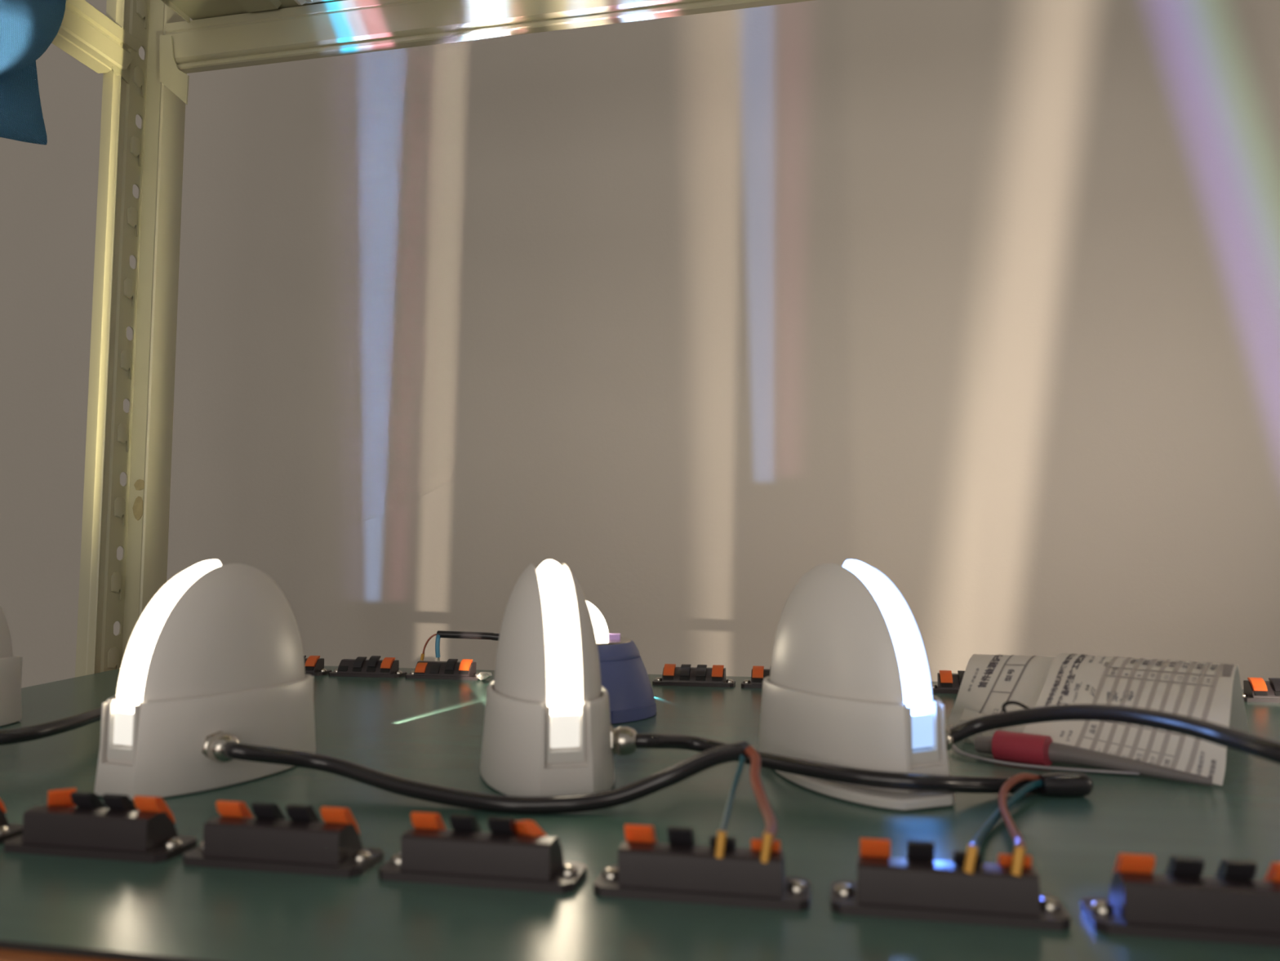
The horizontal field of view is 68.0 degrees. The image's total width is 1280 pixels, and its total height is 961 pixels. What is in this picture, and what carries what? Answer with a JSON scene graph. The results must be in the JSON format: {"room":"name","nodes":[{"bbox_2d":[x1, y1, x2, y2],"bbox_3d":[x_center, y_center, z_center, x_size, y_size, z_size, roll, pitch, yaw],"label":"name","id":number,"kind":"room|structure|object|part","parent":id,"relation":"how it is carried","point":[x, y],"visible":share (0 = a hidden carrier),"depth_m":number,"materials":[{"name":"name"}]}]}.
{"room":"test facility","nodes":[
{"label":"test facility","id":0,"kind":"room"},
{"bbox_2d":[0,0,1279,688],"bbox_3d":[0.284,-0.477,1.413,6.400,3.000,0.100,-1,-5,12],"label":"wall","id":1,"kind":"structure","parent":0,"point":[974,305],"depth_m":1.38,"materials":[{"name":"paint"}]},
{"bbox_3d":[-0.117,0.914,-0.638,6.400,0.100,4.050,-1,-5,12],"label":"floor","id":2,"kind":"structure","parent":0,"visible":0},
{"bbox_2d":[51,0,812,677],"bbox_3d":[0.222,0.064,0.535,1.771,1.778,0.705,-1,-5,12],"label":"metal frame","id":3,"kind":"object","parent":2,"relation":"on","point":[220,34],"visible":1,"depth_m":1.02,"materials":[{"name":"beige metal"}]},
{"bbox_2d":[0,0,66,144],"bbox_3d":[-0.559,-0.395,0.845,0.030,0.213,0.122,-1,-5,12],"label":"cleaning cloth","id":4,"kind":"object","parent":3,"relation":"hanging from","point":[28,28],"visible":1,"depth_m":0.85,"materials":[{"name":"blue fabric"}]},
{"bbox_2d":[0,948,115,960],"bbox_3d":[0.230,0.167,0.523,1.658,0.020,0.669,-1,-5,12],"label":"board","id":5,"kind":"object","parent":3,"relation":"on","point":[5,954],"visible":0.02,"depth_m":0.27,"materials":[{"name":"brown wood"}]},
{"bbox_2d":[0,666,1279,960],"bbox_3d":[0.224,0.156,0.526,1.650,0.002,0.656,-1,-5,12],"label":"table top","id":6,"kind":"object","parent":5,"relation":"on","point":[430,731],"visible":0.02,"depth_m":0.35,"materials":[{"name":"green"}]},
{"bbox_2d":[0,800,22,844],"bbox_3d":[-0.284,0.132,0.382,0.071,0.021,0.023,-1,-5,12],"label":"terminal","id":7,"kind":"object","parent":6,"relation":"on","point":[7,831],"visible":0.93,"depth_m":0.38,"materials":[{"name":"black plastic"}]},
{"bbox_3d":[-0.263,0.128,0.380,0.009,0.013,0.012,-1,-5,12],"label":"lever","id":8,"kind":"part","parent":7,"relation":"part of","materials":[{"name":"orange plastic"}]},
{"bbox_2d":[0,605,102,745],"bbox_3d":[-0.367,0.108,0.637,0.200,0.110,0.266,-3,-5,29],"label":"lamp","id":9,"kind":"object","parent":6,"relation":"on","point":[11,667],"visible":0.72,"depth_m":0.63,"materials":[{"name":"white plastic"}]},
{"bbox_2d":[4,787,196,862],"bbox_3d":[-0.208,0.131,0.366,0.071,0.021,0.023,-1,-5,12],"label":"terminal","id":10,"kind":"object","parent":6,"relation":"on","point":[144,831],"visible":1,"depth_m":0.36,"materials":[{"name":"black plastic"}]},
{"bbox_3d":[-0.228,0.128,0.374,0.009,0.013,0.012,3,-5,-31],"label":"lever","id":11,"kind":"part","parent":10,"relation":"part of","materials":[{"name":"orange plastic"}]},
{"bbox_3d":[-0.214,0.127,0.370,0.008,0.013,0.012,-1,-5,12],"label":"lever","id":12,"kind":"part","parent":10,"relation":"part of","materials":[{"name":"black plastic"}]},
{"bbox_3d":[-0.200,0.127,0.367,0.008,0.013,0.012,-1,-5,12],"label":"lever","id":13,"kind":"part","parent":10,"relation":"part of","materials":[{"name":"black plastic"}]},
{"bbox_3d":[-0.186,0.127,0.364,0.009,0.013,0.012,-1,-5,12],"label":"lever","id":14,"kind":"part","parent":10,"relation":"part of","materials":[{"name":"orange plastic"}]},
{"bbox_2d":[182,800,383,877],"bbox_3d":[-0.131,0.130,0.350,0.071,0.021,0.023,-1,-5,12],"label":"terminal","id":15,"kind":"object","parent":6,"relation":"on","point":[235,839],"visible":1,"depth_m":0.34,"materials":[{"name":"black plastic"}]},
{"bbox_3d":[-0.152,0.126,0.357,0.009,0.013,0.012,-1,-5,12],"label":"lever","id":16,"kind":"part","parent":15,"relation":"part of","materials":[{"name":"orange plastic"}]},
{"bbox_3d":[-0.138,0.126,0.354,0.008,0.013,0.012,-1,-5,12],"label":"lever","id":17,"kind":"part","parent":15,"relation":"part of","materials":[{"name":"black plastic"}]},
{"bbox_3d":[-0.124,0.126,0.351,0.008,0.013,0.012,-1,-5,12],"label":"lever","id":18,"kind":"part","parent":15,"relation":"part of","materials":[{"name":"black plastic"}]},
{"bbox_3d":[-0.110,0.126,0.348,0.009,0.013,0.012,-1,-5,12],"label":"lever","id":19,"kind":"part","parent":15,"relation":"part of","materials":[{"name":"orange plastic"}]},
{"bbox_2d":[303,655,331,675],"bbox_3d":[-0.332,0.176,0.910,0.071,0.017,0.023,-1,-5,12],"label":"terminal","id":20,"kind":"object","parent":6,"relation":"on","point":[313,664],"visible":0.35,"depth_m":0.90,"materials":[{"name":"black plastic"}]},
{"bbox_3d":[-0.312,0.172,0.903,0.009,0.010,0.012,-1,-5,12],"label":"lever","id":21,"kind":"part","parent":20,"relation":"part of","materials":[{"name":"orange plastic"}]},
{"bbox_2d":[328,655,406,678],"bbox_3d":[-0.256,0.175,0.894,0.071,0.018,0.023,-1,-5,12],"label":"terminal","id":22,"kind":"object","parent":6,"relation":"on","point":[374,667],"visible":1,"depth_m":0.89,"materials":[{"name":"black plastic"}]},
{"bbox_3d":[-0.264,0.171,0.893,0.008,0.010,0.012,-1,-5,12],"label":"lever","id":23,"kind":"part","parent":22,"relation":"part of","materials":[{"name":"black plastic"}]},
{"bbox_3d":[-0.250,0.170,0.891,0.008,0.010,0.012,-1,-5,12],"label":"lever","id":24,"kind":"part","parent":22,"relation":"part of","materials":[{"name":"black plastic"}]},
{"bbox_3d":[-0.236,0.171,0.888,0.009,0.010,0.012,-1,-5,12],"label":"lever","id":25,"kind":"part","parent":22,"relation":"part of","materials":[{"name":"orange plastic"}]},
{"bbox_2d":[94,560,777,863],"bbox_3d":[-0.092,0.092,0.435,0.353,0.110,0.121,-2,-5,26],"label":"lamp","id":26,"kind":"object","parent":6,"relation":"on","point":[215,691],"visible":0.99,"depth_m":0.46,"materials":[{"name":"white plastic"}]},
{"bbox_2d":[404,658,479,679],"bbox_3d":[-0.180,0.174,0.878,0.071,0.017,0.023,-1,-5,12],"label":"terminal","id":27,"kind":"object","parent":6,"relation":"on","point":[452,668],"visible":0.98,"depth_m":0.87,"materials":[{"name":"black plastic"}]},
{"bbox_3d":[-0.202,0.173,0.879,0.009,0.010,0.012,-1,-5,12],"label":"lever","id":28,"kind":"part","parent":27,"relation":"part of","materials":[{"name":"orange plastic"}]},
{"bbox_3d":[-0.188,0.173,0.877,0.008,0.010,0.012,-1,-5,12],"label":"lever","id":29,"kind":"part","parent":27,"relation":"part of","materials":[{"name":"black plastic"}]},
{"bbox_3d":[-0.174,0.170,0.875,0.008,0.010,0.012,-1,-5,12],"label":"lever","id":30,"kind":"part","parent":27,"relation":"part of","materials":[{"name":"black plastic"}]},
{"bbox_3d":[-0.160,0.170,0.872,0.009,0.010,0.012,-1,-5,12],"label":"lever","id":31,"kind":"part","parent":27,"relation":"part of","materials":[{"name":"orange plastic"}]},
{"bbox_2d":[378,811,586,893],"bbox_3d":[-0.055,0.128,0.335,0.071,0.021,0.023,-1,-5,12],"label":"terminal","id":32,"kind":"object","parent":6,"relation":"on","point":[516,855],"visible":1,"depth_m":0.33,"materials":[{"name":"black plastic"}]},
{"bbox_3d":[-0.076,0.125,0.341,0.009,0.013,0.012,-1,-5,12],"label":"lever","id":33,"kind":"part","parent":32,"relation":"part of","materials":[{"name":"orange plastic"}]},
{"bbox_3d":[-0.062,0.125,0.339,0.008,0.013,0.012,-1,-5,12],"label":"lever","id":34,"kind":"part","parent":32,"relation":"part of","materials":[{"name":"black plastic"}]},
{"bbox_3d":[-0.048,0.125,0.336,0.008,0.013,0.012,-1,-5,12],"label":"lever","id":35,"kind":"part","parent":32,"relation":"part of","materials":[{"name":"black plastic"}]},
{"bbox_3d":[-0.037,0.126,0.335,0.012,0.013,0.009,3,-20,-35],"label":"lever","id":36,"kind":"part","parent":32,"relation":"part of","materials":[{"name":"orange plastic"}]},
{"bbox_2d":[475,671,492,679],"bbox_3d":[-0.142,0.177,0.860,0.012,0.008,0.014,-4,-6,44],"label":"paper scrap","id":37,"kind":"object","parent":6,"relation":"on","point":[482,675],"visible":1,"depth_m":0.86,"materials":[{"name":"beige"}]},
{"bbox_2d":[420,600,656,724],"bbox_3d":[-0.081,0.133,0.777,0.124,0.082,0.308,2,-5,-26],"label":"lamp","id":38,"kind":"object","parent":6,"relation":"on","point":[624,673],"visible":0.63,"depth_m":0.66,"materials":[{"name":"plastic"}]},
{"bbox_2d":[652,663,735,687],"bbox_3d":[0.047,0.170,0.832,0.071,0.017,0.023,-1,-5,12],"label":"terminal","id":39,"kind":"object","parent":6,"relation":"on","point":[685,675],"visible":1,"depth_m":0.82,"materials":[{"name":"black plastic"}]},
{"bbox_3d":[0.026,0.167,0.834,0.009,0.010,0.012,-1,-5,12],"label":"lever","id":40,"kind":"part","parent":39,"relation":"part of","materials":[{"name":"orange plastic"}]},
{"bbox_3d":[0.040,0.166,0.831,0.008,0.010,0.012,-1,-5,12],"label":"lever","id":41,"kind":"part","parent":39,"relation":"part of","materials":[{"name":"black plastic"}]},
{"bbox_3d":[0.054,0.166,0.828,0.008,0.010,0.012,-1,-5,12],"label":"lever","id":42,"kind":"part","parent":39,"relation":"part of","materials":[{"name":"black plastic"}]},
{"bbox_3d":[0.068,0.166,0.825,0.009,0.010,0.012,-1,-5,12],"label":"lever","id":43,"kind":"part","parent":39,"relation":"part of","materials":[{"name":"orange plastic"}]},
{"bbox_2d":[593,824,810,911],"bbox_3d":[0.021,0.127,0.319,0.071,0.021,0.023,-1,-5,12],"label":"terminal","id":44,"kind":"object","parent":6,"relation":"on","point":[681,870],"visible":1,"depth_m":0.31,"materials":[{"name":"black plastic"}]},
{"bbox_3d":[0.001,0.124,0.326,0.009,0.013,0.012,-1,-5,12],"label":"lever","id":45,"kind":"part","parent":44,"relation":"part of","materials":[{"name":"orange plastic"}]},
{"bbox_3d":[0.014,0.123,0.323,0.008,0.013,0.012,-1,-5,12],"label":"lever","id":46,"kind":"part","parent":44,"relation":"part of","materials":[{"name":"black plastic"}]},
{"bbox_3d":[0.029,0.126,0.320,0.008,0.013,0.012,-1,-5,12],"label":"lever","id":47,"kind":"part","parent":44,"relation":"part of","materials":[{"name":"black plastic"}]},
{"bbox_3d":[0.042,0.126,0.318,0.009,0.013,0.012,-1,-5,12],"label":"lever","id":48,"kind":"part","parent":44,"relation":"part of","materials":[{"name":"orange plastic"}]},
{"bbox_2d":[741,666,770,688],"bbox_3d":[0.123,0.169,0.816,0.071,0.017,0.023,-1,-5,12],"label":"terminal","id":49,"kind":"object","parent":6,"relation":"on","point":[758,673],"visible":0.38,"depth_m":0.81,"materials":[{"name":"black plastic"}]},
{"bbox_3d":[0.102,0.165,0.818,0.009,0.010,0.012,-1,-5,12],"label":"lever","id":50,"kind":"part","parent":49,"relation":"part of","materials":[{"name":"orange plastic"}]},
{"bbox_2d":[480,560,1093,876],"bbox_3d":[0.038,0.091,0.420,0.306,0.110,0.190,-2,-5,20],"label":"lamp","id":51,"kind":"object","parent":6,"relation":"on","point":[548,731],"visible":0.97,"depth_m":0.45,"materials":[{"name":"white plastic"}]},
{"bbox_2d":[774,769,954,811],"bbox_3d":[0.108,0.148,0.477,0.066,0.005,0.120,2,-5,-20],"label":"base plate","id":52,"kind":"object","parent":6,"relation":"on","point":[889,800],"visible":0.36,"depth_m":0.43,"materials":[{"name":"white plastic"}]},
{"bbox_2d":[932,670,964,693],"bbox_3d":[0.275,0.166,0.784,0.071,0.017,0.023,-1,-5,12],"label":"terminal","id":53,"kind":"object","parent":6,"relation":"on","point":[948,682],"visible":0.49,"depth_m":0.78,"materials":[{"name":"black plastic"}]},
{"bbox_3d":[0.254,0.163,0.787,0.009,0.010,0.012,-1,-5,12],"label":"lever","id":54,"kind":"part","parent":53,"relation":"part of","materials":[{"name":"orange plastic"}]},
{"bbox_3d":[0.268,0.163,0.784,0.008,0.010,0.012,-1,-5,12],"label":"lever","id":55,"kind":"part","parent":53,"relation":"part of","materials":[{"name":"black plastic"}]},
{"bbox_2d":[831,837,1071,930],"bbox_3d":[0.097,0.126,0.303,0.071,0.021,0.023,-1,-5,12],"label":"terminal","id":56,"kind":"object","parent":6,"relation":"on","point":[917,886],"visible":1,"depth_m":0.29,"materials":[{"name":"black plastic"}]},
{"bbox_3d":[0.077,0.122,0.310,0.009,0.013,0.012,-1,-5,12],"label":"lever","id":57,"kind":"part","parent":56,"relation":"part of","materials":[{"name":"orange plastic"}]},
{"bbox_3d":[0.091,0.122,0.307,0.008,0.013,0.012,-1,-5,12],"label":"lever","id":58,"kind":"part","parent":56,"relation":"part of","materials":[{"name":"black plastic"}]},
{"bbox_3d":[0.105,0.125,0.305,0.008,0.013,0.012,-1,-5,12],"label":"lever","id":59,"kind":"part","parent":56,"relation":"part of","materials":[{"name":"black plastic"}]},
{"bbox_3d":[0.119,0.124,0.302,0.009,0.013,0.012,-1,-5,12],"label":"lever","id":60,"kind":"part","parent":56,"relation":"part of","materials":[{"name":"orange plastic"}]},
{"bbox_2d":[952,708,999,743],"bbox_3d":[0.202,0.148,0.575,0.025,0.020,0.023,2,-5,-20],"label":"paper scrap","id":61,"kind":"object","parent":6,"relation":"on","point":[967,714],"visible":0.4,"depth_m":0.57,"materials":[{"name":"beige paper"}]},
{"bbox_2d":[947,653,1057,733],"bbox_3d":[0.240,0.138,0.619,0.068,0.046,0.136,-3,-6,36],"label":"printed form","id":62,"kind":"object","parent":6,"relation":"on","point":[988,682],"visible":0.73,"depth_m":0.60,"materials":[{"name":"paper"}]},
{"bbox_2d":[758,560,1279,792],"bbox_3d":[0.373,0.081,0.309,0.757,0.109,0.141,-3,-5,30],"label":"lamp","id":63,"kind":"object","parent":6,"relation":"on","point":[848,684],"visible":1,"depth_m":0.45,"materials":[{"name":"white plastic"}]},
{"bbox_2d":[1001,700,1029,711],"bbox_3d":[0.194,0.117,0.488,0.016,0.006,0.007,-3,-5,31],"label":"wire loop","id":64,"kind":"object","parent":63,"relation":"attached to","point":[1010,702],"visible":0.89,"depth_m":0.49,"materials":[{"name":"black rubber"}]},
{"bbox_2d":[951,743,1139,775],"bbox_3d":[0.210,0.150,0.510,0.102,0.004,0.024,-4,-6,42],"label":"cable tie","id":65,"kind":"object","parent":6,"relation":"on","point":[957,749],"visible":0.92,"depth_m":0.50,"materials":[{"name":"grey plastic"}]},
{"bbox_2d":[974,729,1213,786],"bbox_3d":[0.234,0.145,0.500,0.117,0.017,0.020,-4,-6,40],"label":"pen","id":66,"kind":"object","parent":6,"relation":"on","point":[1004,745],"visible":1,"depth_m":0.51,"materials":[{"name":"red plastic"}]},
{"bbox_2d":[1022,653,1248,785],"bbox_3d":[0.291,0.131,0.553,0.101,0.049,0.158,-3,-6,37],"label":"printed form","id":67,"kind":"object","parent":6,"relation":"on","point":[1209,691],"visible":0.9,"depth_m":0.52,"materials":[{"name":"paper"}]},
{"bbox_2d":[1080,853,1279,946],"bbox_3d":[0.173,0.125,0.287,0.071,0.021,0.023,-1,-5,12],"label":"terminal","id":68,"kind":"object","parent":6,"relation":"on","point":[1229,907],"visible":1,"depth_m":0.28,"materials":[{"name":"black plastic"}]},
{"bbox_3d":[0.153,0.121,0.294,0.009,0.013,0.012,-1,-5,12],"label":"lever","id":69,"kind":"part","parent":68,"relation":"part of","materials":[{"name":"orange plastic"}]},
{"bbox_3d":[0.167,0.121,0.291,0.008,0.013,0.012,-1,-5,12],"label":"lever","id":70,"kind":"part","parent":68,"relation":"part of","materials":[{"name":"black plastic"}]},
{"bbox_3d":[0.181,0.121,0.288,0.008,0.013,0.012,-1,-5,12],"label":"lever","id":71,"kind":"part","parent":68,"relation":"part of","materials":[{"name":"black plastic"}]},
{"bbox_3d":[0.195,0.121,0.285,0.009,0.013,0.012,-1,-5,12],"label":"lever","id":72,"kind":"part","parent":68,"relation":"part of","materials":[{"name":"orange plastic"}]},
{"bbox_2d":[1242,677,1279,702],"bbox_3d":[0.503,0.163,0.738,0.071,0.017,0.023,-1,-5,12],"label":"terminal","id":73,"kind":"object","parent":6,"relation":"on","point":[1255,689],"visible":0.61,"depth_m":0.73,"materials":[{"name":"black plastic"}]},
{"bbox_3d":[0.481,0.159,0.740,0.009,0.010,0.012,-1,-5,12],"label":"lever","id":74,"kind":"part","parent":73,"relation":"part of","materials":[{"name":"orange plastic"}]},
{"bbox_3d":[0.495,0.159,0.737,0.008,0.010,0.012,-1,-5,12],"label":"lever","id":75,"kind":"part","parent":73,"relation":"part of","materials":[{"name":"black plastic"}]},
{"bbox_3d":[-0.559,-0.437,1.031,0.005,0.017,0.041,-1,-5,12],"label":"beam hook plate","id":76,"kind":"part","parent":3,"relation":"part of","materials":[{"name":"metal"}]},
{"bbox_3d":[-0.513,-0.453,1.045,0.038,0.083,0.002,-1,-5,12],"label":"plate","id":77,"kind":"part","parent":3,"relation":"part of","materials":[{"name":"beige metal"}]},
{"bbox_2d":[294,0,312,4],"bbox_3d":[-0.354,-0.508,0.989,0.022,0.016,0.016,-1,-5,12],"label":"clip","id":78,"kind":"object","parent":3,"relation":"hanging from","point":[299,2],"visible":1,"depth_m":0.99,"materials":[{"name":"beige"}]}
]}

